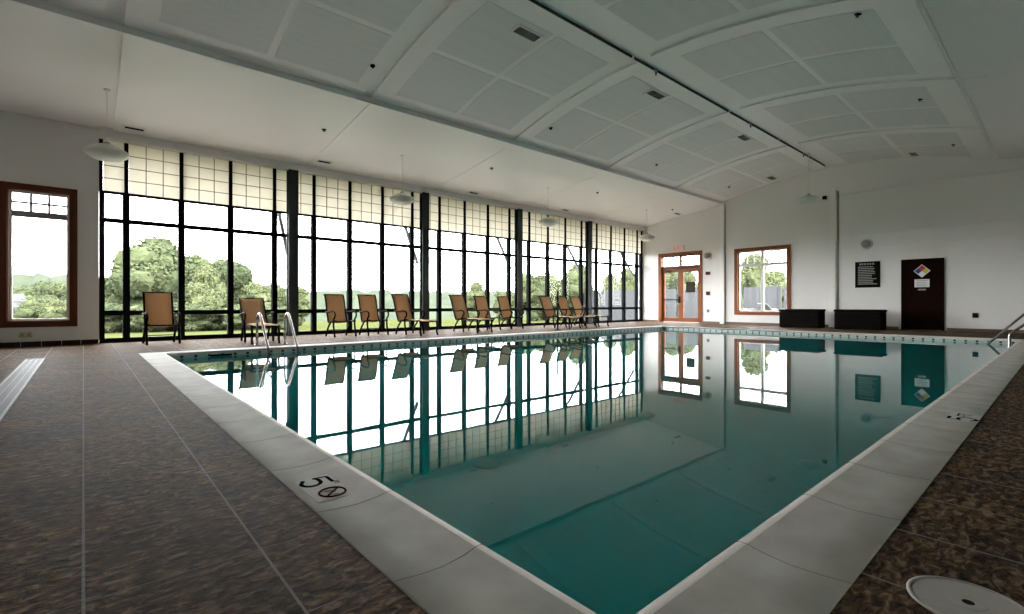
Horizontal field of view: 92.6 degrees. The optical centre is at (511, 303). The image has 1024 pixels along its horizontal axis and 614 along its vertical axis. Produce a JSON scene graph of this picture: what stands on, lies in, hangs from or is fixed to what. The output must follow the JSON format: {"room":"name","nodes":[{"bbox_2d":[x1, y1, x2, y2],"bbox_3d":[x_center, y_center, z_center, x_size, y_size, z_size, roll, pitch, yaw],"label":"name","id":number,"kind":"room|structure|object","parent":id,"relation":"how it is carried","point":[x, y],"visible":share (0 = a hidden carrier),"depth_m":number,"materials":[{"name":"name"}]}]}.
{"room":"indoor swimming pool","nodes":[
{"label":"indoor swimming pool","id":0,"kind":"room"},
{"bbox_2d":[0,110,644,346],"bbox_3d":[-2.903,-1.525,15.944,24.650,4.750,0.430,0,0,-41],"label":"wall","id":1,"kind":"structure","parent":0,"point":[34,150],"depth_m":10.33,"materials":[{"name":"paint"}]},
{"bbox_2d":[18,332,32,337],"bbox_3d":[-9.712,0.615,9.762,0.200,0.110,0.013,0,0,-41],"label":"outlet plate","id":2,"kind":"object","parent":1,"relation":"attached to","point":[20,334],"visible":1,"depth_m":9.76,"materials":[{"name":"beige plastic"}]},
{"bbox_2d":[0,181,76,327],"bbox_3d":[-9.628,-0.965,9.978,1.140,2.860,0.300,0,0,-41],"label":"window","id":3,"kind":"structure","parent":1,"relation":"in","point":[6,188],"depth_m":9.86,"materials":[{"name":"brown wood"}]},
{"bbox_2d":[0,339,98,347],"bbox_3d":[-9.426,0.802,10.005,1.481,0.095,0.024,0,0,-41],"label":"baseboard","id":4,"kind":"structure","parent":1,"relation":"attached to","point":[90,341],"depth_m":9.97,"materials":[{"name":"tile"}]},
{"bbox_2d":[99,139,641,342],"bbox_3d":[-1.305,-1.367,17.345,20.402,4.435,0.130,0,0,-41],"label":"window","id":5,"kind":"structure","parent":1,"relation":"in","point":[150,173],"depth_m":13.61,"materials":[{"name":"glass"}]},
{"bbox_2d":[0,0,1023,226],"bbox_3d":[2.509,-4.484,9.924,24.855,1.471,16.620,0,0,-41],"label":"ceiling","id":6,"kind":"structure","parent":0,"point":[832,85],"depth_m":10.04,"materials":[{"name":"paint"}]},
{"bbox_2d":[83,88,129,162],"bbox_3d":[-7.562,-3.337,9.130,0.670,1.339,0.670,0,0,-41],"label":"pendant lamp","id":7,"kind":"object","parent":6,"relation":"hanging from","point":[105,151],"visible":1,"depth_m":8.98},
{"bbox_2d":[122,125,146,132],"bbox_3d":[-8.174,-3.795,10.587,0.410,0.037,0.190,0,0,-41],"label":"ceiling vent","id":8,"kind":"object","parent":6,"relation":"in","point":[128,127],"visible":1,"depth_m":10.58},
{"bbox_2d":[315,159,332,164],"bbox_3d":[-5.044,-3.815,13.130,0.410,0.037,0.190,0,0,-41],"label":"ceiling vent","id":9,"kind":"object","parent":6,"relation":"in","point":[317,160],"visible":1,"depth_m":13.11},
{"bbox_2d":[389,155,414,204],"bbox_3d":[-2.959,-3.337,13.163,0.670,1.339,0.670,0,0,-41],"label":"pendant lamp","id":10,"kind":"object","parent":6,"relation":"hanging from","point":[401,198],"visible":1,"depth_m":12.95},
{"bbox_2d":[509,24,544,43],"bbox_3d":[0.276,-4.973,9.017,0.630,0.033,0.290,0,0,-41],"label":"ceiling vent","id":11,"kind":"object","parent":6,"relation":"in","point":[521,31],"visible":1,"depth_m":9.00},
{"bbox_2d":[539,187,557,226],"bbox_3d":[1.252,-3.337,16.854,0.670,1.339,0.670,0,0,-41],"label":"pendant lamp","id":12,"kind":"object","parent":6,"relation":"hanging from","point":[548,221],"visible":1,"depth_m":16.67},
{"bbox_2d":[639,209,654,240],"bbox_3d":[5.727,-3.337,20.776,0.670,1.339,0.670,0,0,-41],"label":"pendant lamp","id":13,"kind":"object","parent":6,"relation":"hanging from","point":[645,237],"visible":1,"depth_m":20.56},
{"bbox_2d":[643,88,667,100],"bbox_3d":[3.425,-4.980,11.644,0.630,0.030,0.290,0,0,-41],"label":"ceiling vent","id":14,"kind":"object","parent":6,"relation":"in","point":[653,93],"visible":1,"depth_m":11.63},
{"bbox_2d":[735,134,752,141],"bbox_3d":[6.955,-4.983,14.671,0.630,0.029,0.290,0,0,-41],"label":"ceiling vent","id":15,"kind":"object","parent":6,"relation":"in","point":[743,137],"visible":1,"depth_m":14.64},
{"bbox_2d":[765,175,777,180],"bbox_3d":[10.033,-4.864,18.897,0.630,0.054,0.289,0,0,-41],"label":"ceiling vent","id":16,"kind":"object","parent":6,"relation":"in","point":[772,177],"visible":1,"depth_m":18.86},
{"bbox_2d":[797,153,819,204],"bbox_3d":[9.898,-4.167,16.320,0.670,1.699,0.670,0,0,-41],"label":"pendant lamp","id":17,"kind":"object","parent":6,"relation":"hanging from","point":[808,199],"visible":1,"depth_m":16.17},
{"bbox_2d":[906,152,920,156],"bbox_3d":[12.866,-4.800,15.664,0.630,0.062,0.288,0,0,-41],"label":"ceiling vent","id":18,"kind":"object","parent":6,"relation":"in","point":[910,154],"visible":1,"depth_m":15.64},
{"bbox_2d":[915,0,998,159],"bbox_3d":[5.322,-4.350,6.559,24.650,0.070,0.050,0,0,-41],"label":"trim","id":19,"kind":"structure","parent":6,"relation":"attached to","point":[919,2],"depth_m":8.85,"materials":[{"name":"metal"}]},
{"bbox_3d":[-3.519,-3.675,16.874,24.950,0.150,1.780,0,0,-41],"label":"trim","id":20,"kind":"structure","parent":6,"relation":"attached to","visible":0},
{"bbox_2d":[277,213,286,255],"bbox_3d":[-6.596,-2.450,13.899,0.120,2.264,1.501,0,0,-41],"label":"knee brace","id":21,"kind":"object","parent":20,"relation":"attached to","point":[279,216],"visible":0.42,"depth_m":13.66,"materials":[{"name":"paint"}]},
{"bbox_2d":[404,228,418,263],"bbox_3d":[-3.565,-2.450,16.555,0.120,2.264,1.501,0,0,-41],"label":"knee brace","id":22,"kind":"object","parent":20,"relation":"attached to","point":[405,229],"visible":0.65,"depth_m":16.35,"materials":[{"name":"paint"}]},
{"bbox_2d":[496,238,511,268],"bbox_3d":[-0.519,-2.450,19.224,0.120,2.264,1.501,0,0,-41],"label":"knee brace","id":23,"kind":"object","parent":20,"relation":"attached to","point":[498,240],"visible":0.42,"depth_m":19.06,"materials":[{"name":"paint"}]},
{"bbox_2d":[567,247,578,270],"bbox_3d":[2.550,-2.450,21.913,0.120,2.264,1.501,0,0,-41],"label":"knee brace","id":24,"kind":"object","parent":20,"relation":"attached to","point":[568,248],"visible":0.31,"depth_m":21.68,"materials":[{"name":"paint"}]},
{"bbox_2d":[0,321,1023,613],"bbox_3d":[2.545,0.950,9.955,24.950,0.200,16.620,0,0,-41],"label":"floor","id":25,"kind":"structure","parent":0,"point":[119,494],"depth_m":1.98,"materials":[{"name":"tile"}]},
{"bbox_2d":[0,358,44,421],"bbox_3d":[-3.255,0.863,2.865,0.214,0.030,12.560,0,0,-41],"label":"drain","id":26,"kind":"object","parent":25,"relation":"on","point":[14,384],"visible":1,"depth_m":5.28,"materials":[{"name":"metal"}]},
{"bbox_2d":[142,292,180,344],"bbox_3d":[-7.605,0.292,10.582,0.618,1.132,0.800,0,0,-44],"label":"sling chair","id":27,"kind":"object","parent":25,"relation":"on","point":[158,308],"visible":0.99,"depth_m":10.72,"materials":[{"name":"fabric"}]},
{"bbox_2d":[238,298,279,343],"bbox_3d":[-5.786,0.352,11.143,0.618,1.019,1.856,0,0,-37],"label":"sling chair","id":28,"kind":"object","parent":25,"relation":"on","point":[249,307],"visible":0.98,"depth_m":11.51,"materials":[{"name":"fabric"}]},
{"bbox_2d":[287,169,298,335],"bbox_3d":[-5.882,-1.365,13.108,0.250,4.430,0.190,0,0,-41],"label":"steel column","id":29,"kind":"structure","parent":25,"relation":"on","point":[292,175],"depth_m":13.07,"materials":[{"name":"metal"}]},
{"bbox_2d":[323,294,356,336],"bbox_3d":[-4.552,0.292,12.912,0.618,1.132,0.800,0,0,-43],"label":"sling chair","id":30,"kind":"object","parent":25,"relation":"on","point":[335,305],"visible":1,"depth_m":13.05,"materials":[{"name":"fabric"}]},
{"bbox_2d":[357,294,388,335],"bbox_3d":[-3.859,0.292,13.520,0.618,1.132,0.800,0,0,-42],"label":"sling chair","id":31,"kind":"object","parent":25,"relation":"on","point":[368,307],"visible":1,"depth_m":13.65,"materials":[{"name":"fabric"}]},
{"bbox_2d":[391,294,438,335],"bbox_3d":[-2.757,0.281,13.748,0.618,1.160,1.663,0,0,-43],"label":"chaise lounge","id":32,"kind":"object","parent":25,"relation":"on","point":[403,310],"visible":1,"depth_m":14.08,"materials":[{"name":"fabric"}]},
{"bbox_2d":[420,192,428,330],"bbox_3d":[-2.825,-1.365,15.787,0.250,4.430,0.190,0,0,-41],"label":"steel column","id":33,"kind":"structure","parent":25,"relation":"on","point":[424,197],"depth_m":15.73,"materials":[{"name":"metal"}]},
{"bbox_2d":[448,295,492,332],"bbox_3d":[-1.286,0.281,15.037,0.618,1.160,1.663,0,0,-39],"label":"chaise lounge","id":34,"kind":"object","parent":25,"relation":"on","point":[458,302],"visible":0.99,"depth_m":15.40,"materials":[{"name":"fabric"}]},
{"bbox_2d":[473,296,501,329],"bbox_3d":[-0.829,0.292,16.175,0.618,1.132,0.800,0,0,-43],"label":"sling chair","id":35,"kind":"object","parent":25,"relation":"on","point":[481,302],"visible":0.81,"depth_m":16.30,"materials":[{"name":"fabric"}]},
{"bbox_2d":[496,296,523,328],"bbox_3d":[-0.074,0.292,16.836,0.800,1.132,0.618,0,0,43],"label":"sling chair","id":36,"kind":"object","parent":25,"relation":"on","point":[504,304],"visible":0.98,"depth_m":16.93,"materials":[{"name":"fabric"}]},
{"bbox_2d":[514,209,522,326],"bbox_3d":[0.251,-1.365,18.483,0.250,4.430,0.190,0,0,-41],"label":"steel column","id":37,"kind":"structure","parent":25,"relation":"on","point":[518,213],"depth_m":18.45,"materials":[{"name":"metal"}]},
{"bbox_2d":[555,291,560,329],"bbox_3d":[1.489,0.215,15.931,0.260,1.270,0.260,0,0,-41],"label":"stanchion post","id":38,"kind":"object","parent":25,"relation":"on","point":[557,291],"visible":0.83,"depth_m":15.90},
{"bbox_2d":[538,296,580,328],"bbox_3d":[1.686,0.281,17.456,0.618,1.160,1.663,0,0,-39],"label":"chaise lounge","id":39,"kind":"object","parent":25,"relation":"on","point":[549,311],"visible":0.92,"depth_m":17.78,"materials":[{"name":"fabric"}]},
{"bbox_2d":[555,296,596,327],"bbox_3d":[2.363,0.281,18.155,0.618,1.160,1.663,0,0,-39],"label":"chaise lounge","id":40,"kind":"object","parent":25,"relation":"on","point":[563,302],"visible":0.73,"depth_m":18.50,"materials":[{"name":"brown metal"}]},
{"bbox_2d":[139,326,1023,613],"bbox_3d":[3.020,1.694,9.936,16.220,1.712,10.096,0,0,-41],"label":"swimming pool","id":41,"kind":"object","parent":25,"relation":"in","point":[647,469],"visible":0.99,"depth_m":3.13,"materials":[{"name":"liquid"}]},
{"bbox_2d":[254,312,299,353],"bbox_3d":[-4.723,1.113,9.866,0.650,1.875,1.045,0,0,-41],"label":"pool ladder","id":42,"kind":"object","parent":41,"relation":"attached to","point":[287,313],"visible":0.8,"depth_m":9.98,"materials":[{"name":"silver metal"}]},
{"bbox_2d":[294,474,353,502],"bbox_3d":[-0.863,0.843,2.255,0.175,0.008,0.330,0,0,-41],"label":"depth marker","id":43,"kind":"object","parent":41,"relation":"on","point":[321,489],"visible":1,"depth_m":2.24,"materials":[{"name":"tile"}]},
{"bbox_2d":[945,412,981,422],"bbox_3d":[3.365,0.844,3.640,0.320,0.003,0.171,0,0,-41],"label":"depth marker","id":44,"kind":"object","parent":41,"relation":"on","point":[953,416],"visible":1,"depth_m":3.63,"materials":[{"name":"tile"}]},
{"bbox_2d":[986,313,1023,343],"bbox_3d":[11.636,0.611,11.302,0.110,1.410,1.573,0,0,-41],"label":"grab rail","id":45,"kind":"object","parent":41,"relation":"attached to","point":[1022,315],"visible":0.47,"depth_m":11.40,"materials":[{"name":"silver metal"}]},
{"bbox_2d":[1008,323,1023,347],"bbox_3d":[10.259,0.727,9.536,0.110,1.247,0.830,0,0,-41],"label":"grab rail","id":46,"kind":"object","parent":41,"relation":"attached to","point":[1011,333],"visible":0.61,"depth_m":9.79,"materials":[{"name":"silver metal"}]},
{"bbox_2d":[585,221,591,323],"bbox_3d":[3.327,-1.365,21.178,0.250,4.430,0.190,0,0,-41],"label":"steel column","id":47,"kind":"structure","parent":25,"relation":"on","point":[588,225],"depth_m":21.15,"materials":[{"name":"metal"}]},
{"bbox_2d":[569,297,608,326],"bbox_3d":[2.990,0.281,19.104,0.618,1.160,1.663,0,0,-38],"label":"chaise lounge","id":48,"kind":"object","parent":25,"relation":"on","point":[576,302],"visible":0.86,"depth_m":19.45,"materials":[{"name":"fabric"}]},
{"bbox_2d":[778,309,825,327],"bbox_3d":[10.540,0.517,17.787,0.720,0.665,1.340,0,0,-41],"label":"storage box","id":49,"kind":"object","parent":25,"relation":"on","point":[797,318],"visible":1,"depth_m":17.47,"materials":[{"name":"plastic"}]},
{"bbox_2d":[833,309,886,329],"bbox_3d":[11.707,0.517,16.456,0.720,0.665,1.360,0,0,-41],"label":"storage box","id":50,"kind":"object","parent":25,"relation":"on","point":[857,319],"visible":1,"depth_m":16.18,"materials":[{"name":"plastic"}]},
{"bbox_2d":[906,575,1023,613],"bbox_3d":[1.292,0.847,1.385,0.274,0.007,0.274,0,0,-41],"label":"lid","id":51,"kind":"object","parent":25,"relation":"on","point":[938,594],"visible":1,"depth_m":1.41,"materials":[{"name":"white plastic"}]},
{"bbox_2d":[638,157,1023,330],"bbox_3d":[11.913,-2.200,17.966,0.300,6.100,16.920,0,0,-41],"label":"wall","id":52,"kind":"structure","parent":0,"point":[984,277],"depth_m":16.89,"materials":[{"name":"paint"}]},
{"bbox_2d":[7,0,722,204],"bbox_3d":[-0.214,-4.325,12.876,24.650,0.120,0.049,0,0,-41],"label":"ceiling beam","id":53,"kind":"structure","parent":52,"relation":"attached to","point":[40,5],"depth_m":9.33,"materials":[{"name":"paint"}]},
{"bbox_2d":[673,245,684,250],"bbox_3d":[7.682,-2.570,22.515,0.064,0.220,0.540,0,0,-41],"label":"exit sign","id":54,"kind":"object","parent":52,"relation":"attached to","point":[682,247],"visible":1,"depth_m":22.49,"materials":[{"name":"red"}]},
{"bbox_2d":[658,250,701,322],"bbox_3d":[7.803,-0.765,22.595,0.280,3.230,2.200,0,0,-41],"label":"door","id":55,"kind":"structure","parent":52,"relation":"in","point":[681,269],"depth_m":22.63,"materials":[{"name":"brown wood"}]},
{"bbox_2d":[686,282,694,291],"bbox_3d":[8.117,-0.770,22.232,0.008,0.480,0.440,0,0,-41],"label":"notice","id":56,"kind":"object","parent":55,"relation":"attached to","point":[690,286],"visible":1,"depth_m":22.23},
{"bbox_2d":[703,252,711,259],"bbox_3d":[8.511,-2.110,21.433,0.242,0.380,0.380,0,0,-41],"label":"wall speaker","id":57,"kind":"object","parent":52,"relation":"attached to","point":[707,255],"visible":1,"depth_m":21.38},
{"bbox_2d":[720,202,724,323],"bbox_3d":[9.022,-1.763,20.983,0.069,5.226,0.190,0,0,-41],"label":"trim","id":58,"kind":"structure","parent":52,"relation":"attached to","point":[722,207],"depth_m":20.94,"materials":[{"name":"paint"}]},
{"bbox_2d":[725,204,725,321],"bbox_3d":[9.122,-1.750,20.892,0.024,5.000,0.024,0,0,-41],"label":"conduit","id":59,"kind":"object","parent":52,"relation":"attached to","point":[725,204],"visible":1,"depth_m":20.88,"materials":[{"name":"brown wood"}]},
{"bbox_2d":[734,244,790,314],"bbox_3d":[10.186,-0.935,19.876,0.280,2.760,2.180,0,0,-41],"label":"window","id":60,"kind":"structure","parent":52,"relation":"in","point":[737,252],"depth_m":19.86,"materials":[{"name":"brown wood"}]},
{"bbox_2d":[829,190,835,326],"bbox_3d":[11.730,-1.650,17.892,0.069,5.000,0.210,0,0,-41],"label":"trim","id":61,"kind":"structure","parent":52,"relation":"attached to","point":[832,194],"depth_m":17.86,"materials":[{"name":"paint"}]},
{"bbox_2d":[642,319,1023,332],"bbox_3d":[11.752,0.805,17.904,0.021,0.090,16.240,0,0,-41],"label":"baseboard","id":62,"kind":"structure","parent":52,"relation":"attached to","point":[713,322],"depth_m":16.54,"materials":[{"name":"brown tile"}]},
{"bbox_2d":[860,239,872,249],"bbox_3d":[12.334,-2.100,17.071,0.242,0.380,0.380,0,0,-41],"label":"wall speaker","id":63,"kind":"object","parent":52,"relation":"attached to","point":[865,244],"visible":1,"depth_m":17.03},
{"bbox_2d":[855,261,879,287],"bbox_3d":[12.443,-1.030,17.113,0.022,0.910,0.730,0,0,-41],"label":"board","id":64,"kind":"object","parent":52,"relation":"attached to","point":[867,274],"visible":1,"depth_m":17.11,"materials":[{"name":"plastic"}]},
{"bbox_2d":[901,258,943,330],"bbox_3d":[13.389,-0.315,15.969,0.109,2.330,1.090,0,0,-41],"label":"door","id":65,"kind":"structure","parent":52,"relation":"in","point":[920,309],"depth_m":15.96,"materials":[{"name":"brown paint"}]},
{"bbox_2d":[914,279,928,286],"bbox_3d":[13.398,-0.680,15.983,0.006,0.260,0.380,0,0,-41],"label":"notice","id":66,"kind":"object","parent":65,"relation":"attached to","point":[917,282],"visible":1,"depth_m":15.99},
{"bbox_2d":[914,265,929,276],"bbox_3d":[13.398,-1.080,15.983,0.006,0.430,0.430,0,0,-41],"label":"diamond","id":67,"kind":"object","parent":65,"relation":"attached to","point":[921,270],"visible":1,"depth_m":15.99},
{"bbox_2d":[840,167,1023,194],"bbox_3d":[14.516,-3.965,14.729,0.049,0.030,7.980,0,0,-41],"label":"trim","id":68,"kind":"structure","parent":52,"relation":"attached to","point":[1023,167],"depth_m":15.65,"materials":[{"name":"paint"}]},
{"bbox_2d":[840,219,1023,235],"bbox_3d":[14.525,-2.475,14.737,0.024,0.030,7.980,0,0,-41],"label":"trim","id":69,"kind":"structure","parent":52,"relation":"attached to","point":[1014,219],"depth_m":15.71,"materials":[{"name":"paint"}]},
{"bbox_2d":[841,235,1023,248],"bbox_3d":[14.525,-1.995,14.737,0.024,0.030,7.980,0,0,-41],"label":"trim","id":70,"kind":"structure","parent":52,"relation":"attached to","point":[1018,235],"depth_m":15.62,"materials":[{"name":"paint"}]},
{"label":"outside","id":71,"kind":"structure","parent":0,"visible":0},
{"bbox_2d":[12,272,600,321],"bbox_3d":[-2.953,-0.420,206.653,459.851,20.541,214.633,0,0,-41],"label":"hills","id":72,"kind":"structure","parent":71,"point":[19,280],"depth_m":197.47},
{"bbox_2d":[12,281,66,306],"bbox_3d":[-136.499,1.343,138.699,18.019,16.385,14.603,0,0,-42],"label":"tree","id":73,"kind":"object","parent":72,"relation":"on","point":[49,288],"visible":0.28,"depth_m":139.18,"materials":[{"name":"green plant"}]},
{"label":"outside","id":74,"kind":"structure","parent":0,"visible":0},
{"bbox_2d":[105,316,677,337],"bbox_3d":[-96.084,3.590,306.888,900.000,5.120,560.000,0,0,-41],"label":"lawn","id":75,"kind":"structure","parent":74,"point":[321,325],"depth_m":35.25,"materials":[{"name":"green plant"}]},
{"bbox_2d":[12,294,25,312],"bbox_3d":[-106.168,1.563,105.219,3.360,7.544,3.700,0,0,29],"label":"house","id":76,"kind":"structure","parent":75,"relation":"on","point":[16,298],"depth_m":104.14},
{"bbox_2d":[12,311,27,318],"bbox_3d":[-61.047,2.395,59.771,3.163,3.081,2.563,0,0,-41],"label":"tree","id":77,"kind":"object","parent":75,"relation":"on","point":[17,315],"visible":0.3,"depth_m":59.95,"materials":[{"name":"green plant"}]},
{"bbox_2d":[12,294,66,318],"bbox_3d":[-66.806,1.756,69.841,5.425,6.522,6.695,0,0,-9],"label":"bush","id":78,"kind":"object","parent":75,"relation":"on","point":[32,307],"visible":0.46,"depth_m":68.19,"materials":[{"name":"green plant"}]},
{"bbox_2d":[38,298,66,317],"bbox_3d":[-57.704,1.844,62.091,3.671,5.193,3.800,0,0,24],"label":"tree","id":79,"kind":"object","parent":75,"relation":"on","point":[54,308],"visible":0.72,"depth_m":61.19,"materials":[{"name":"green plant"}]},
{"bbox_2d":[105,301,121,332],"bbox_3d":[-25.794,1.134,31.156,3.463,2.627,2.741,0,0,5],"label":"bush","id":80,"kind":"object","parent":75,"relation":"on","point":[112,322],"visible":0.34,"depth_m":30.67,"materials":[{"name":"green plant"}]},
{"bbox_2d":[111,303,135,332],"bbox_3d":[-26.208,1.209,32.638,2.615,2.506,3.303,0,0,38],"label":"bush","id":81,"kind":"object","parent":75,"relation":"on","point":[120,330],"visible":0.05,"depth_m":32.43,"materials":[{"name":"green plant"}]},
{"bbox_2d":[105,284,142,305],"bbox_3d":[-27.255,0.439,33.755,3.614,5.193,2.976,0,0,-41],"label":"tree","id":82,"kind":"object","parent":75,"relation":"on","point":[108,298],"visible":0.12,"depth_m":33.30,"materials":[{"name":"green plant"}]},
{"bbox_2d":[130,304,166,331],"bbox_3d":[-23.099,1.121,30.865,3.240,2.458,2.564,0,0,14],"label":"bush","id":83,"kind":"object","parent":75,"relation":"on","point":[137,321],"visible":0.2,"depth_m":30.28,"materials":[{"name":"green plant"}]},
{"bbox_2d":[105,233,193,303],"bbox_3d":[-26.472,-0.708,36.053,5.693,9.203,7.829,0,0,21],"label":"tree","id":84,"kind":"object","parent":75,"relation":"on","point":[154,261],"visible":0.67,"depth_m":34.09,"materials":[{"name":"green plant"}]},
{"bbox_2d":[156,316,177,331],"bbox_3d":[-23.065,1.195,32.362,3.070,2.329,2.430,0,0,-44],"label":"bush","id":85,"kind":"object","parent":75,"relation":"on","point":[171,328],"visible":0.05,"depth_m":32.25,"materials":[{"name":"green plant"}]},
{"bbox_2d":[173,261,195,302],"bbox_3d":[-26.160,0.036,37.859,5.020,7.237,3.974,0,0,36],"label":"tree","id":86,"kind":"object","parent":75,"relation":"on","point":[191,269],"visible":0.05,"depth_m":37.50,"materials":[{"name":"green plant"}]},
{"bbox_2d":[174,303,213,331],"bbox_3d":[-20.062,1.107,31.113,3.017,2.289,2.388,0,0,22],"label":"bush","id":87,"kind":"object","parent":75,"relation":"on","point":[193,322],"visible":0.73,"depth_m":30.54,"materials":[{"name":"green plant"}]},
{"bbox_2d":[185,252,211,269],"bbox_3d":[-28.036,-0.240,44.018,4.912,8.946,6.206,0,0,-23],"label":"tree","id":88,"kind":"object","parent":75,"relation":"on","point":[195,260],"visible":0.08,"depth_m":42.67,"materials":[{"name":"green plant"}]},
{"bbox_2d":[186,264,226,330],"bbox_3d":[-20.448,0.194,33.168,2.778,5.794,2.907,0,0,-34],"label":"tree","id":89,"kind":"object","parent":75,"relation":"on","point":[207,290],"visible":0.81,"depth_m":32.25,"materials":[{"name":"green plant"}]},
{"bbox_2d":[200,307,224,330],"bbox_3d":[-20.178,1.181,32.635,2.836,2.152,2.245,0,0,-36],"label":"bush","id":90,"kind":"object","parent":75,"relation":"on","point":[216,326],"visible":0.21,"depth_m":32.27,"materials":[{"name":"green plant"}]},
{"bbox_2d":[194,256,254,301],"bbox_3d":[-23.666,-0.090,40.259,5.340,7.697,4.226,0,0,-7],"label":"tree","id":91,"kind":"object","parent":75,"relation":"on","point":[243,274],"visible":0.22,"depth_m":39.18,"materials":[{"name":"green plant"}]},
{"bbox_2d":[221,305,250,330],"bbox_3d":[-17.411,1.093,30.909,2.794,2.120,2.212,0,0,30],"label":"bush","id":92,"kind":"object","parent":75,"relation":"on","point":[237,318],"visible":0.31,"depth_m":30.39,"materials":[{"name":"green plant"}]},
{"bbox_2d":[234,281,252,304],"bbox_3d":[-23.039,0.117,42.162,3.814,6.655,4.631,0,0,-38],"label":"tree","id":93,"kind":"object","parent":75,"relation":"on","point":[240,293],"visible":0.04,"depth_m":39.91,"materials":[{"name":"green plant"}]},
{"bbox_2d":[234,303,270,329],"bbox_3d":[-17.124,1.041,32.343,3.202,2.429,2.534,0,0,-28],"label":"bush","id":94,"kind":"object","parent":75,"relation":"on","point":[266,307],"visible":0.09,"depth_m":32.20,"materials":[{"name":"green plant"}]},
{"bbox_2d":[238,281,270,328],"bbox_3d":[-19.639,0.591,38.019,2.726,4.738,2.852,0,0,29],"label":"tree","id":95,"kind":"object","parent":75,"relation":"on","point":[251,290],"visible":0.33,"depth_m":37.46,"materials":[{"name":"green plant"}]},
{"bbox_2d":[267,306,286,329],"bbox_3d":[-14.347,1.080,31.070,2.572,1.951,2.035,0,0,38],"label":"bush","id":96,"kind":"object","parent":75,"relation":"on","point":[280,316],"visible":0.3,"depth_m":30.42,"materials":[{"name":"green plant"}]},
{"bbox_2d":[261,282,299,308],"bbox_3d":[-22.186,0.628,45.822,3.324,5.504,4.200,0,0,40],"label":"tree","id":97,"kind":"object","parent":75,"relation":"on","point":[281,292],"visible":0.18,"depth_m":45.36,"materials":[{"name":"green plant"}]},
{"bbox_2d":[299,286,310,325],"bbox_3d":[-22.267,0.769,50.084,3.198,5.312,3.056,0,0,-30],"label":"tree","id":98,"kind":"object","parent":75,"relation":"on","point":[304,302],"visible":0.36,"depth_m":49.69,"materials":[{"name":"green plant"}]},
{"bbox_2d":[467,281,484,321],"bbox_3d":[-4.169,0.332,54.858,2.853,5.951,2.986,0,0,-15],"label":"tree","id":99,"kind":"object","parent":75,"relation":"on","point":[476,289],"visible":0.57,"depth_m":54.20,"materials":[{"name":"green plant"}]},
{"bbox_2d":[492,290,512,320],"bbox_3d":[-1.003,0.706,59.851,2.896,4.810,2.768,0,0,1],"label":"tree","id":100,"kind":"object","parent":75,"relation":"on","point":[500,293],"visible":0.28,"depth_m":59.58,"materials":[{"name":"green plant"}]},
{"bbox_2d":[511,272,550,320],"bbox_3d":[1.928,-0.125,48.306,4.276,6.145,3.522,0,0,-35],"label":"tree","id":101,"kind":"object","parent":75,"relation":"on","point":[537,286],"visible":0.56,"depth_m":47.17,"materials":[{"name":"green plant"}]},
{"bbox_2d":[535,271,558,320],"bbox_3d":[3.938,-0.101,49.838,3.572,6.506,4.513,0,0,27],"label":"tree","id":102,"kind":"object","parent":75,"relation":"on","point":[552,280],"visible":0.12,"depth_m":48.86,"materials":[{"name":"green plant"}]},
{"bbox_2d":[549,280,561,320],"bbox_3d":[4.637,0.121,46.035,2.636,5.255,2.519,0,0,-43],"label":"tree","id":103,"kind":"object","parent":75,"relation":"on","point":[553,293],"visible":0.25,"depth_m":45.78,"materials":[{"name":"green plant"}]},
{"bbox_2d":[558,262,600,320],"bbox_3d":[6.188,-0.488,43.856,3.888,6.783,4.721,0,0,12],"label":"tree","id":104,"kind":"object","parent":75,"relation":"on","point":[573,273],"visible":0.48,"depth_m":42.58,"materials":[{"name":"green plant"}]},
{"bbox_2d":[600,274,617,301],"bbox_3d":[12.829,-0.232,61.858,3.309,7.328,3.162,0,0,-12],"label":"tree","id":105,"kind":"object","parent":75,"relation":"on","point":[605,279],"visible":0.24,"depth_m":61.62,"materials":[{"name":"green plant"}]},
{"bbox_2d":[614,268,634,290],"bbox_3d":[13.467,-0.460,56.110,3.272,7.584,3.424,0,0,4],"label":"tree","id":106,"kind":"object","parent":75,"relation":"on","point":[630,281],"visible":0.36,"depth_m":55.10,"materials":[{"name":"green plant"}]},
{"bbox_2d":[665,265,691,316],"bbox_3d":[19.847,-0.668,60.184,5.705,8.223,4.515,0,0,30],"label":"tree","id":107,"kind":"object","parent":75,"relation":"on","point":[671,279],"visible":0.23,"depth_m":58.62,"materials":[{"name":"green plant"}]},
{"bbox_2d":[584,284,785,320],"bbox_3d":[13.265,0.250,34.933,0.100,3.000,21.058,0,0,-41],"label":"fence","id":108,"kind":"object","parent":75,"relation":"on","point":[773,295],"visible":0.2,"depth_m":35.63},
{"bbox_2d":[684,272,697,288],"bbox_3d":[21.060,-0.406,57.811,3.005,6.963,3.144,0,0,-40],"label":"tree","id":109,"kind":"object","parent":75,"relation":"on","point":[691,276],"visible":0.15,"depth_m":57.54,"materials":[{"name":"green plant"}]},
{"bbox_2d":[741,252,772,309],"bbox_3d":[21.532,-0.909,44.227,3.778,7.531,3.611,0,0,19],"label":"tree","id":110,"kind":"object","parent":75,"relation":"on","point":[750,276],"visible":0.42,"depth_m":43.07,"materials":[{"name":"green plant"}]},
{"bbox_2d":[769,269,785,308],"bbox_3d":[33.965,-0.700,61.857,4.464,7.415,4.266,0,0,-24],"label":"tree","id":111,"kind":"object","parent":75,"relation":"on","point":[777,277],"visible":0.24,"depth_m":61.10,"materials":[{"name":"green plant"}]},
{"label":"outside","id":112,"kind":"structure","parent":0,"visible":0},
{"bbox_3d":[25.907,1.005,12.132,13.040,0.190,44.100,0,0,-41],"label":"patio","id":113,"kind":"object","parent":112,"visible":0},
{"bbox_2d":[758,303,778,310],"bbox_3d":[13.226,0.444,24.305,1.917,0.953,0.618,0,0,-11],"label":"lounger","id":114,"kind":"object","parent":113,"relation":"on","point":[767,307],"visible":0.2,"depth_m":24.04,"materials":[{"name":"white plastic"}]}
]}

